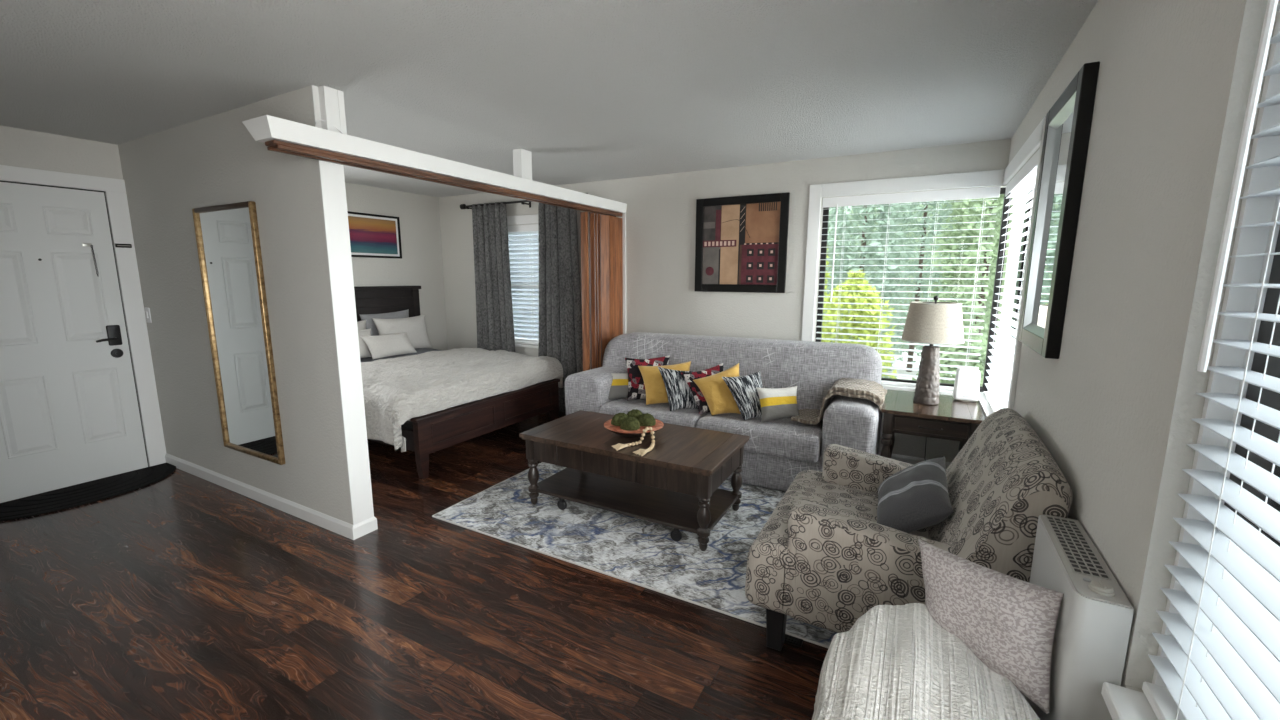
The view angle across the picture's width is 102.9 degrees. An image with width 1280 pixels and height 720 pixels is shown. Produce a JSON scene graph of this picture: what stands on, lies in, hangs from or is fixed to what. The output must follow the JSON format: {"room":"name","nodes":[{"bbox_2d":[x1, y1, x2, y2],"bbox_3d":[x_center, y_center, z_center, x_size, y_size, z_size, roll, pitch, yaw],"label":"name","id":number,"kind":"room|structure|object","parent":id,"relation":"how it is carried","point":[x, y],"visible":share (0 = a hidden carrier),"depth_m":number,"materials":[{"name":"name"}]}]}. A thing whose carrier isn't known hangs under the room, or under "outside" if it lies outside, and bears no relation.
{"room":"studio apartment","nodes":[
{"label":"studio apartment","id":0,"kind":"room"},
{"bbox_2d":[0,126,447,350],"bbox_3d":[-4.290,-0.261,3.252,0.150,2.440,7.366,5,11,28],"label":"wall","id":1,"kind":"structure","parent":0,"point":[421,263],"depth_m":5.59,"materials":[{"name":"light gray paint"}]},
{"bbox_2d":[0,182,147,502],"bbox_3d":[-4.028,-0.127,3.495,0.096,2.073,0.772,5,11,28],"label":"door","id":2,"kind":"structure","parent":1,"relation":"in","point":[70,415],"depth_m":3.54,"materials":[{"name":"white paint"}]},
{"bbox_2d":[0,165,165,502],"bbox_3d":[-4.065,-0.176,3.501,0.022,2.193,1.030,5,11,28],"label":"trim","id":3,"kind":"structure","parent":1,"relation":"attached to","point":[115,190],"depth_m":3.83,"materials":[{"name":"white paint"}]},
{"bbox_2d":[115,243,131,247],"bbox_3d":[-3.830,-0.848,3.784,0.012,0.028,0.090,5,11,28],"label":"chain keeper","id":4,"kind":"object","parent":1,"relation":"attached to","point":[116,244],"visible":1,"depth_m":3.78,"materials":[{"name":"grey metal"}]},
{"bbox_2d":[347,211,401,258],"bbox_3d":[-2.950,-1.315,5.362,0.024,0.458,0.965,5,11,28],"label":"framed picture","id":5,"kind":"object","parent":1,"relation":"attached to","point":[371,235],"visible":0.51,"depth_m":5.51,"materials":[{"name":"black"}]},
{"bbox_2d":[118,86,352,524],"bbox_3d":[-2.707,-0.280,3.395,2.486,2.440,0.124,5,11,28],"label":"wall partition","id":6,"kind":"structure","parent":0,"point":[214,160],"depth_m":3.11,"materials":[{"name":"grey paint"}]},
{"bbox_2d":[144,308,151,322],"bbox_3d":[-3.755,-0.341,3.888,0.080,0.115,0.015,5,11,28],"label":"light switch","id":7,"kind":"object","parent":6,"relation":"attached to","point":[147,310],"visible":1,"depth_m":3.88,"materials":[{"name":"white plastic"}]},
{"bbox_2d":[192,201,284,464],"bbox_3d":[-2.550,-0.158,3.237,0.730,1.592,0.032,5,11,28],"label":"wall mirror","id":8,"kind":"object","parent":6,"relation":"attached to","point":[227,235],"visible":1,"depth_m":3.22,"materials":[{"name":"gold mirror"}]},
{"bbox_2d":[165,453,377,539],"bbox_3d":[-2.699,0.883,3.580,2.487,0.085,0.150,5,11,28],"label":"baseboard","id":9,"kind":"structure","parent":6,"relation":"attached to","point":[350,531],"depth_m":3.29,"materials":[{"name":"white paint"}]},
{"bbox_2d":[311,85,373,524],"bbox_3d":[-1.615,-0.222,2.796,0.006,2.355,0.126,5,11,28],"label":"post","id":10,"kind":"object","parent":6,"relation":"attached to","point":[332,179],"depth_m":2.80,"materials":[{"name":"white paint"}]},
{"bbox_2d":[0,411,827,719],"bbox_3d":[-1.731,1.218,2.068,5.998,0.080,7.666,5,11,28],"label":"floor","id":11,"kind":"structure","parent":0,"point":[182,595],"depth_m":2.20,"materials":[{"name":"brown wood"}]},
{"bbox_2d":[0,463,175,521],"bbox_3d":[-3.849,0.921,3.530,0.480,0.018,1.100,5,11,28],"label":"door mat","id":12,"kind":"object","parent":11,"relation":"on","point":[108,487],"visible":1,"depth_m":3.51,"materials":[{"name":"black rubber"}]},
{"bbox_2d":[354,286,559,478],"bbox_3d":[-2.142,0.014,4.869,2.094,1.385,1.755,5,11,28],"label":"bed","id":13,"kind":"object","parent":11,"relation":"on","point":[425,435],"visible":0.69,"depth_m":4.44,"materials":[{"name":"white cloth"},{"name":"black wood"},{"name":"dark mahogany"}]},
{"bbox_2d":[360,348,441,361],"bbox_3d":[-2.629,0.077,5.185,0.720,0.197,1.777,5,11,28],"label":"blanket","id":14,"kind":"object","parent":13,"relation":"on","point":[419,350],"visible":0.05,"depth_m":5.56,"materials":[{"name":"white fabric"}]},
{"bbox_2d":[357,320,365,330],"bbox_3d":[-2.962,-0.178,4.973,0.200,0.378,0.700,5,11,28],"label":"pillow","id":15,"kind":"object","parent":14,"relation":"on","point":[361,325],"visible":0.06,"depth_m":5.17,"materials":[{"name":"white fabric"}]},
{"bbox_2d":[358,328,371,357],"bbox_3d":[-2.800,-0.143,4.946,0.128,0.287,0.460,5,11,28],"label":"pillow","id":16,"kind":"object","parent":14,"relation":"on","point":[364,350],"visible":0.23,"depth_m":5.02,"materials":[{"name":"white fabric"}]},
{"bbox_2d":[359,309,408,335],"bbox_3d":[-2.762,-0.327,5.589,0.140,0.422,0.580,5,11,28],"label":"pillow","id":17,"kind":"object","parent":14,"relation":"on","point":[370,323],"visible":0.26,"depth_m":5.44,"materials":[{"name":"grey fabric"}]},
{"bbox_2d":[360,332,416,359],"bbox_3d":[-2.544,-0.152,5.195,0.162,0.230,0.540,5,11,28],"label":"pillow","id":18,"kind":"object","parent":14,"relation":"on","point":[380,346],"visible":1,"depth_m":5.12,"materials":[{"name":"white fabric"}]},
{"bbox_2d":[372,315,431,348],"bbox_3d":[-2.597,-0.287,5.614,0.201,0.388,0.650,5,11,28],"label":"pillow","id":19,"kind":"object","parent":14,"relation":"on","point":[415,328],"visible":0.7,"depth_m":5.60,"materials":[{"name":"white fabric"}]},
{"bbox_2d":[361,348,562,451],"bbox_3d":[-1.837,0.233,4.745,1.371,0.468,1.964,5,11,28],"label":"comforter","id":20,"kind":"object","parent":13,"relation":"on","point":[397,390],"visible":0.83,"depth_m":4.23,"materials":[{"name":"white fabric"}]},
{"bbox_2d":[432,462,836,648],"bbox_3d":[0.162,0.974,3.301,2.500,0.010,1.578,5,11,28],"label":"area rug","id":21,"kind":"object","parent":11,"relation":"on","point":[643,553],"visible":0.38,"depth_m":2.92,"materials":[{"name":"grey carpet"}]},
{"bbox_2d":[519,410,749,550],"bbox_3d":[-0.041,0.720,3.305,1.315,0.490,0.675,5,11,28],"label":"coffee table","id":22,"kind":"object","parent":21,"relation":"on","point":[675,484],"visible":0.99,"depth_m":3.13,"materials":[{"name":"brown wood"}]},
{"bbox_2d":[612,427,654,455],"bbox_3d":[-0.031,0.467,3.019,0.244,0.102,0.262,5,11,28],"label":"bead garland","id":23,"kind":"object","parent":22,"relation":"on","point":[618,446],"visible":1,"depth_m":3.02,"materials":[{"name":"beige wood"}]},
{"bbox_2d":[604,419,663,437],"bbox_3d":[-0.039,0.444,3.256,0.387,0.069,0.387,5,11,28],"label":"decorative bowl","id":24,"kind":"object","parent":22,"relation":"on","point":[659,425],"visible":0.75,"depth_m":3.14,"materials":[{"name":"brown ceramic"}]},
{"bbox_2d":[611,413,627,425],"bbox_3d":[-0.124,0.398,3.266,0.124,0.121,0.125,5,11,28],"label":"moss ball","id":25,"kind":"object","parent":24,"relation":"in","point":[617,419],"visible":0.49,"depth_m":3.22,"materials":[{"name":"green plant"}]},
{"bbox_2d":[620,416,639,430],"bbox_3d":[-0.061,0.410,3.172,0.125,0.118,0.126,5,11,28],"label":"moss ball","id":26,"kind":"object","parent":24,"relation":"in","point":[629,423],"visible":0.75,"depth_m":3.13,"materials":[{"name":"green plant"}]},
{"bbox_2d":[627,409,642,418],"bbox_3d":[-0.033,0.381,3.342,0.121,0.118,0.123,5,11,28],"label":"moss ball","id":27,"kind":"object","parent":24,"relation":"in","point":[636,413],"visible":0.35,"depth_m":3.30,"materials":[{"name":"green plant"}]},
{"bbox_2d":[638,413,655,426],"bbox_3d":[0.042,0.399,3.257,0.124,0.117,0.123,5,11,28],"label":"moss ball","id":28,"kind":"object","parent":24,"relation":"in","point":[645,420],"visible":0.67,"depth_m":3.21,"materials":[{"name":"green plant"}]},
{"bbox_2d":[536,468,737,533],"bbox_3d":[-0.042,0.859,3.328,1.247,0.022,0.595,5,11,28],"label":"shelf","id":29,"kind":"object","parent":22,"relation":"attached to","point":[676,510],"depth_m":3.20,"materials":[{"name":"brown wood"}]},
{"bbox_2d":[565,332,881,491],"bbox_3d":[0.622,0.331,4.167,2.441,0.979,0.957,5,11,28],"label":"sofa","id":30,"kind":"object","parent":11,"relation":"on","point":[776,451],"visible":0.43,"depth_m":3.85,"materials":[{"name":"grey fabric"}]},
{"bbox_2d":[608,373,627,399],"bbox_3d":[-0.173,0.221,4.388,0.339,0.214,0.185,-1,9,-5],"label":"cushion","id":31,"kind":"object","parent":30,"relation":"on","point":[619,387],"visible":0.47,"depth_m":4.34,"materials":[{"name":"grey fabric"}]},
{"bbox_2d":[625,355,669,400],"bbox_3d":[0.072,0.152,4.343,0.392,0.361,0.220,-1,9,-4],"label":"cushion","id":32,"kind":"object","parent":30,"relation":"on","point":[636,387],"visible":0.52,"depth_m":4.30,"materials":[{"name":"fabric"}]},
{"bbox_2d":[599,398,710,427],"bbox_3d":[0.152,0.462,4.200,0.856,0.201,0.522,5,11,28],"label":"seat cushion","id":33,"kind":"object","parent":30,"relation":"on","point":[689,417],"depth_m":4.04,"materials":[{"name":"grey fabric"}]},
{"bbox_2d":[638,361,690,404],"bbox_3d":[0.209,0.190,4.207,0.447,0.333,0.226,0,9,-2],"label":"cushion","id":34,"kind":"object","parent":30,"relation":"on","point":[655,388],"visible":0.57,"depth_m":4.17,"materials":[{"name":"yellow fabric"}]},
{"bbox_2d":[658,367,697,410],"bbox_3d":[0.351,0.227,4.042,0.391,0.321,0.249,-1,9,-6],"label":"cushion","id":35,"kind":"object","parent":30,"relation":"on","point":[680,396],"visible":0.65,"depth_m":3.98,"materials":[{"name":"fabric"}]},
{"bbox_2d":[681,363,723,414],"bbox_3d":[0.525,0.222,3.963,0.356,0.355,0.256,-2,10,-14],"label":"cushion","id":36,"kind":"object","parent":30,"relation":"on","point":[701,402],"visible":0.39,"depth_m":3.96,"materials":[{"name":"fabric"}]},
{"bbox_2d":[693,363,740,415],"bbox_3d":[0.611,0.226,3.884,0.373,0.372,0.223,-2,10,-11],"label":"cushion","id":37,"kind":"object","parent":30,"relation":"on","point":[719,398],"visible":0.78,"depth_m":3.84,"materials":[{"name":"yellow fabric"}]},
{"bbox_2d":[722,371,762,420],"bbox_3d":[0.793,0.266,3.786,0.317,0.330,0.215,-2,10,-15],"label":"cushion","id":38,"kind":"object","parent":30,"relation":"on","point":[743,389],"visible":0.82,"depth_m":3.74,"materials":[{"name":"fabric"}]},
{"bbox_2d":[696,413,822,462],"bbox_3d":[0.914,0.531,3.791,0.880,0.199,0.523,5,11,28],"label":"seat cushion","id":39,"kind":"object","parent":30,"relation":"on","point":[784,439],"depth_m":3.54,"materials":[{"name":"grey fabric"}]},
{"bbox_2d":[756,386,798,422],"bbox_3d":[1.012,0.320,3.696,0.319,0.240,0.156,-2,10,-14],"label":"cushion","id":40,"kind":"object","parent":30,"relation":"on","point":[776,403],"visible":0.99,"depth_m":3.65,"materials":[{"name":"white fabric"}]},
{"bbox_2d":[791,378,886,424],"bbox_3d":[1.413,0.292,3.620,0.603,0.294,0.439,5,11,28],"label":"knitted throw","id":41,"kind":"object","parent":30,"relation":"on","point":[873,391],"visible":0.98,"depth_m":3.49,"materials":[{"name":"beige fabric"}]},
{"bbox_2d":[784,634,802,647],"bbox_3d":[0.647,1.163,2.182,0.110,0.005,0.150,5,11,28],"label":"floor vent","id":42,"kind":"object","parent":11,"relation":"in","point":[789,639],"visible":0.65,"depth_m":2.13,"materials":[{"name":"grey metal"}]},
{"bbox_2d":[785,634,800,643],"bbox_3d":[0.647,1.163,2.182,0.094,0.004,0.134,5,11,28],"label":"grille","id":43,"kind":"object","parent":42,"relation":"attached to","point":[789,639],"depth_m":2.13,"materials":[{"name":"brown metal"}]},
{"bbox_2d":[745,408,1072,650],"bbox_3d":[1.060,0.688,2.183,0.982,0.942,0.990,5,11,28],"label":"armchair","id":44,"kind":"object","parent":11,"relation":"on","point":[822,558],"visible":0.77,"depth_m":1.88,"materials":[{"name":"beige fabric"}]},
{"bbox_2d":[745,470,928,613],"bbox_3d":[0.946,0.819,2.288,0.703,0.291,0.932,5,11,28],"label":"seat cushion","id":45,"kind":"object","parent":44,"relation":"on","point":[781,578],"depth_m":1.97,"materials":[{"name":"beige fabric"}]},
{"bbox_2d":[877,457,953,532],"bbox_3d":[1.149,0.574,2.159,0.281,0.230,0.561,5,11,28],"label":"cushion","id":46,"kind":"object","parent":44,"relation":"on","point":[915,497],"visible":0.94,"depth_m":2.03,"materials":[{"name":"grey fabric"}]},
{"bbox_2d":[880,389,984,458],"bbox_3d":[2.011,0.615,3.577,0.582,0.639,0.708,5,11,28],"label":"end table","id":47,"kind":"object","parent":11,"relation":"on","point":[952,419],"visible":0.56,"depth_m":3.33,"materials":[{"name":"brown wood"}]},
{"bbox_2d":[901,296,964,404],"bbox_3d":[1.990,-0.068,3.488,0.381,0.738,0.381,-2,10,-12],"label":"table lamp","id":48,"kind":"object","parent":47,"relation":"on","point":[931,323],"visible":1,"depth_m":3.38,"materials":[{"name":"fabric"}]},
{"bbox_2d":[953,367,979,401],"bbox_3d":[2.301,0.173,3.590,0.152,0.232,0.111,5,11,28],"label":"smart speaker","id":49,"kind":"object","parent":47,"relation":"on","point":[967,380],"visible":1,"depth_m":3.55},
{"bbox_2d":[1022,515,1133,719],"bbox_3d":[1.103,0.880,1.352,0.096,0.835,0.450,5,11,28],"label":"heater","id":50,"kind":"object","parent":11,"relation":"on","point":[1094,622],"visible":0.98,"depth_m":1.15,"materials":[{"name":"white metal"}]},
{"bbox_2d":[1045,515,1111,580],"bbox_3d":[1.126,0.478,1.322,0.068,0.004,0.326,5,11,28],"label":"grille","id":51,"kind":"object","parent":50,"relation":"attached to","point":[1077,554],"depth_m":1.29,"materials":[{"name":"grey metal"}]},
{"bbox_2d":[242,85,626,216],"bbox_3d":[-0.981,-1.370,3.658,0.215,0.362,3.159,5,11,28],"label":"beam","id":52,"kind":"structure","parent":0,"point":[326,143],"depth_m":2.83,"materials":[{"name":"white paint"}]},
{"bbox_2d":[315,119,342,133],"bbox_3d":[-1.584,-1.179,2.599,0.141,0.076,0.012,-7,12,-39],"label":"cable loop","id":53,"kind":"object","parent":52,"relation":"on","point":[319,119],"visible":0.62,"depth_m":2.58,"materials":[{"name":"white plastic"}]},
{"bbox_2d":[580,212,622,370],"bbox_3d":[-0.331,-0.342,4.935,0.077,2.052,0.614,7,11,34],"label":"door","id":54,"kind":"structure","parent":52,"relation":"hanging from","point":[602,272],"depth_m":4.81,"materials":[{"name":"orange wood"}]},
{"bbox_2d":[0,0,1097,196],"bbox_3d":[-1.724,-1.288,1.656,5.998,0.120,7.666,5,11,28],"label":"ceiling","id":55,"kind":"structure","parent":0,"point":[596,90],"depth_m":2.36,"materials":[{"name":"white paint"}]},
{"bbox_2d":[439,139,1010,461],"bbox_3d":[0.082,-0.554,5.114,5.998,2.440,0.150,5,11,28],"label":"wall","id":56,"kind":"structure","parent":0,"point":[662,297],"depth_m":4.71,"materials":[{"name":"light greige paint"}]},
{"bbox_2d":[507,214,537,348],"bbox_3d":[-1.222,-0.852,5.728,1.200,1.500,0.120,5,11,28],"label":"trim","id":57,"kind":"structure","parent":56,"relation":"attached to","point":[520,219],"depth_m":5.64,"materials":[{"name":"white paint"}]},
{"bbox_2d":[460,193,587,208],"bbox_3d":[-1.268,-1.692,5.506,1.769,0.080,0.150,5,11,28],"label":"curtain rod","id":58,"kind":"object","parent":56,"relation":"attached to","point":[462,206],"visible":0.58,"depth_m":5.56,"materials":[{"name":"grey metal"}]},
{"bbox_2d":[472,202,515,352],"bbox_3d":[-1.679,-0.627,5.862,0.631,2.270,0.126,5,11,28],"label":"curtain","id":59,"kind":"object","parent":58,"relation":"hanging from","point":[494,310],"visible":0.7,"depth_m":5.78,"materials":[{"name":"grey fabric"}]},
{"bbox_2d":[538,203,582,412],"bbox_3d":[-0.858,-0.549,5.406,0.650,2.270,0.120,5,11,27],"label":"curtain","id":60,"kind":"object","parent":58,"relation":"hanging from","point":[560,309],"visible":0.76,"depth_m":5.36,"materials":[{"name":"grey fabric"}]},
{"bbox_2d":[511,285,538,341],"bbox_3d":[-1.181,-0.844,5.805,1.000,1.340,0.040,5,11,28],"label":"window","id":61,"kind":"structure","parent":56,"relation":"in","point":[516,339],"depth_m":5.94,"materials":[{"name":"white plastic"}]},
{"bbox_2d":[508,224,538,344],"bbox_3d":[-1.216,-0.838,5.742,0.984,1.332,0.057,5,11,28],"label":"window blind","id":62,"kind":"object","parent":61,"relation":"attached to","point":[527,229],"visible":0.35,"depth_m":5.78,"materials":[{"name":"white plastic"}]},
{"bbox_2d":[621,213,625,333],"bbox_3d":[-0.166,-0.399,5.182,0.053,2.110,0.014,5,11,28],"label":"trim","id":63,"kind":"structure","parent":56,"relation":"attached to","point":[623,214],"depth_m":5.09,"materials":[{"name":"white paint"}]},
{"bbox_2d":[695,192,789,292],"bbox_3d":[0.877,-1.014,4.491,0.828,0.826,0.032,5,11,28],"label":"framed picture","id":64,"kind":"object","parent":56,"relation":"attached to","point":[741,244],"visible":1,"depth_m":4.48,"materials":[{"name":"black"}]},
{"bbox_2d":[702,202,780,284],"bbox_3d":[0.880,-1.015,4.497,0.692,0.690,0.014,5,11,28],"label":"painting","id":65,"kind":"object","parent":64,"relation":"attached to","point":[741,241],"depth_m":4.48,"materials":[{"name":"paint"}]},
{"bbox_2d":[562,411,950,468],"bbox_3d":[0.040,0.619,5.234,5.698,0.085,0.013,5,11,28],"label":"baseboard","id":66,"kind":"structure","parent":56,"relation":"attached to","point":[907,459],"depth_m":4.08,"materials":[{"name":"white paint"}]},
{"bbox_2d":[801,169,1003,340],"bbox_3d":[1.951,-0.573,3.972,1.301,1.618,0.020,5,11,28],"label":"trim","id":67,"kind":"structure","parent":56,"relation":"attached to","point":[992,177],"depth_m":4.00,"materials":[{"name":"white paint"}]},
{"bbox_2d":[815,188,1011,391],"bbox_3d":[2.080,-0.539,4.038,1.273,1.490,0.040,5,11,28],"label":"window","id":68,"kind":"structure","parent":56,"relation":"in","point":[999,268],"depth_m":3.81,"materials":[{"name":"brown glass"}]},
{"bbox_2d":[816,186,1000,390],"bbox_3d":[2.007,-0.534,3.983,1.187,1.482,0.075,5,11,28],"label":"window blind","id":69,"kind":"object","parent":68,"relation":"attached to","point":[983,192],"visible":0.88,"depth_m":3.95,"materials":[{"name":"white plastic"}]},
{"bbox_2d":[983,150,1038,411],"bbox_3d":[2.245,-0.384,3.075,0.057,1.482,1.318,5,11,28],"label":"window blind","id":70,"kind":"object","parent":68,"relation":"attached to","point":[1000,374],"visible":0.56,"depth_m":3.12,"materials":[{"name":"white plastic"}]},
{"bbox_2d":[881,384,952,394],"bbox_3d":[1.956,0.210,4.137,1.283,0.029,0.120,5,11,28],"label":"trim","id":71,"kind":"structure","parent":56,"relation":"attached to","point":[892,387],"depth_m":4.01,"materials":[{"name":"white paint"}]},
{"bbox_2d":[1000,195,1017,329],"bbox_3d":[2.696,-0.484,3.713,0.075,1.490,0.075,5,11,28],"label":"trim","id":72,"kind":"structure","parent":56,"relation":"attached to","point":[1014,219],"depth_m":3.67,"materials":[{"name":"white plastic"}]},
{"bbox_2d":[981,0,1279,692],"bbox_3d":[0.835,0.210,0.475,0.150,2.440,7.366,5,11,28],"label":"wall","id":73,"kind":"structure","parent":0,"point":[1116,408],"depth_m":1.17,"materials":[{"name":"light greige paint"}]},
{"bbox_2d":[978,392,992,417],"bbox_3d":[2.250,0.362,3.217,0.120,0.030,1.471,5,11,28],"label":"trim","id":74,"kind":"structure","parent":73,"relation":"attached to","point":[986,410],"depth_m":3.46,"materials":[{"name":"white paint"}]},
{"bbox_2d":[1003,180,1033,341],"bbox_3d":[2.326,-0.378,3.063,0.040,1.490,1.386,5,11,28],"label":"window","id":75,"kind":"structure","parent":73,"relation":"in","point":[1016,258],"depth_m":3.48,"materials":[{"name":"white glass"}]},
{"bbox_2d":[1003,116,1045,409],"bbox_3d":[2.197,-0.423,3.061,0.020,1.618,1.361,5,11,28],"label":"trim","id":76,"kind":"structure","parent":73,"relation":"attached to","point":[1036,138],"depth_m":2.53,"materials":[{"name":"white paint"}]},
{"bbox_2d":[1019,61,1099,358],"bbox_3d":[1.626,-0.533,2.011,0.042,0.987,0.595,5,11,28],"label":"wall mirror","id":77,"kind":"object","parent":73,"relation":"attached to","point":[1068,123],"visible":1,"depth_m":1.92,"materials":[{"name":"black mirror"}]},
{"bbox_2d":[1031,110,1073,327],"bbox_3d":[1.637,-0.532,2.005,0.014,0.837,0.445,5,11,28],"label":"mirror glass","id":78,"kind":"object","parent":77,"relation":"attached to","point":[1060,129],"depth_m":2.09,"materials":[{"name":"silver glass"}]},
{"bbox_2d":[1101,682,1157,719],"bbox_3d":[0.898,0.759,0.795,0.125,0.034,0.648,5,11,28],"label":"trim","id":79,"kind":"structure","parent":73,"relation":"attached to","point":[1122,703],"depth_m":1.04,"materials":[{"name":"white paint"}]},
{"bbox_2d":[1152,1,1279,687],"bbox_3d":[0.961,0.012,0.663,0.080,1.490,0.630,5,11,28],"label":"window","id":80,"kind":"structure","parent":73,"relation":"in","point":[1248,240],"depth_m":0.91,"materials":[{"name":"white glass"}]},
{"bbox_2d":[1142,0,1279,719],"bbox_3d":[0.923,0.005,0.684,0.075,1.482,0.612,5,11,28],"label":"window blind","id":81,"kind":"object","parent":80,"relation":"attached to","point":[1223,653],"visible":1,"depth_m":0.86,"materials":[{"name":"white plastic"}]},
{"label":"outside","id":82,"kind":"structure","parent":0,"visible":0},
{"bbox_2d":[886,348,951,379],"bbox_3d":[4.811,0.617,8.982,60.000,0.100,60.000,5,11,28],"label":"ground","id":83,"kind":"structure","parent":82,"point":[900,365],"depth_m":11.43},
{"bbox_2d":[508,234,538,339],"bbox_3d":[-3.814,-1.797,11.187,8.400,3.900,0.215,5,11,28],"label":"wall","id":84,"kind":"structure","parent":83,"relation":"on","point":[528,234],"depth_m":10.30,"materials":[{"name":"grey plastic"}]},
{"bbox_2d":[822,245,831,334],"bbox_3d":[2.808,-0.810,8.360,0.606,2.910,0.561,8,12,39],"label":"shrub","id":85,"kind":"object","parent":83,"relation":"on","point":[827,262],"visible":0.03,"depth_m":8.13,"materials":[{"name":"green plant"}]},
{"bbox_2d":[825,210,851,320],"bbox_3d":[3.733,-3.338,11.499,2.125,6.885,2.052,3,10,16],"label":"evergreen tree","id":86,"kind":"object","parent":83,"relation":"on","point":[843,210],"visible":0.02,"depth_m":11.27,"materials":[{"name":"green plant"}]},
{"bbox_2d":[821,270,897,378],"bbox_3d":[2.843,-0.155,6.844,1.178,2.110,1.188,5,11,28],"label":"shrub","id":87,"kind":"object","parent":83,"relation":"on","point":[851,275],"visible":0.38,"depth_m":6.58,"materials":[{"name":"green plant"}]},
{"bbox_2d":[823,203,919,377],"bbox_3d":[3.850,-2.454,8.664,1.707,6.062,1.700,5,11,28],"label":"evergreen tree","id":88,"kind":"object","parent":83,"relation":"on","point":[840,232],"visible":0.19,"depth_m":8.51,"materials":[{"name":"green plant"}]},
{"bbox_2d":[864,200,972,371],"bbox_3d":[5.805,-3.133,10.373,2.070,6.858,2.121,-2,10,-14],"label":"evergreen tree","id":89,"kind":"object","parent":83,"relation":"on","point":[911,216],"visible":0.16,"depth_m":10.18,"materials":[{"name":"green plant"}]},
{"bbox_2d":[912,194,1013,381],"bbox_3d":[5.280,-2.113,7.820,1.756,5.670,1.784,5,11,28],"label":"evergreen tree","id":90,"kind":"object","parent":83,"relation":"on","point":[991,209],"visible":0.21,"depth_m":7.72,"materials":[{"name":"green plant"}]},
{"bbox_2d":[939,328,994,385],"bbox_3d":[4.087,0.287,6.374,1.023,1.402,1.061,5,11,28],"label":"shrub","id":91,"kind":"object","parent":83,"relation":"on","point":[983,344],"visible":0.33,"depth_m":6.23,"materials":[{"name":"green plant"}]},
{"bbox_2d":[974,200,1011,341],"bbox_3d":[7.608,-3.046,9.848,1.685,6.866,1.738,5,11,28],"label":"evergreen tree","id":92,"kind":"object","parent":83,"relation":"on","point":[997,200],"visible":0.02,"depth_m":10.31,"materials":[{"name":"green plant"}]},
{"bbox_3d":[0.687,1.104,1.161,0.370,0.451,0.680,5,11,28],"label":"ottoman","id":93,"kind":"object","parent":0,"visible":0},
{"bbox_2d":[812,603,1039,719],"bbox_3d":[0.657,1.001,1.210,0.506,0.526,0.884,5,11,28],"label":"throw blanket","id":94,"kind":"object","parent":93,"relation":"on","point":[895,662],"visible":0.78,"depth_m":1.23,"materials":[{"name":"white fabric"}]},
{"bbox_2d":[918,540,1063,713],"bbox_3d":[0.899,0.658,1.358,0.148,0.272,0.398,-4,10,-22],"label":"cushion","id":95,"kind":"object","parent":94,"relation":"on","point":[1008,622],"visible":0.91,"depth_m":1.26,"materials":[{"name":"beige fabric"}]},
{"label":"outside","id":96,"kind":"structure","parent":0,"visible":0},
{"bbox_2d":[828,199,1002,350],"bbox_3d":[9.460,-5.138,14.479,26.000,10.085,5.056,5,11,28],"label":"hillside","id":97,"kind":"structure","parent":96,"point":[910,295],"depth_m":14.11,"materials":[{"name":"green plant"}]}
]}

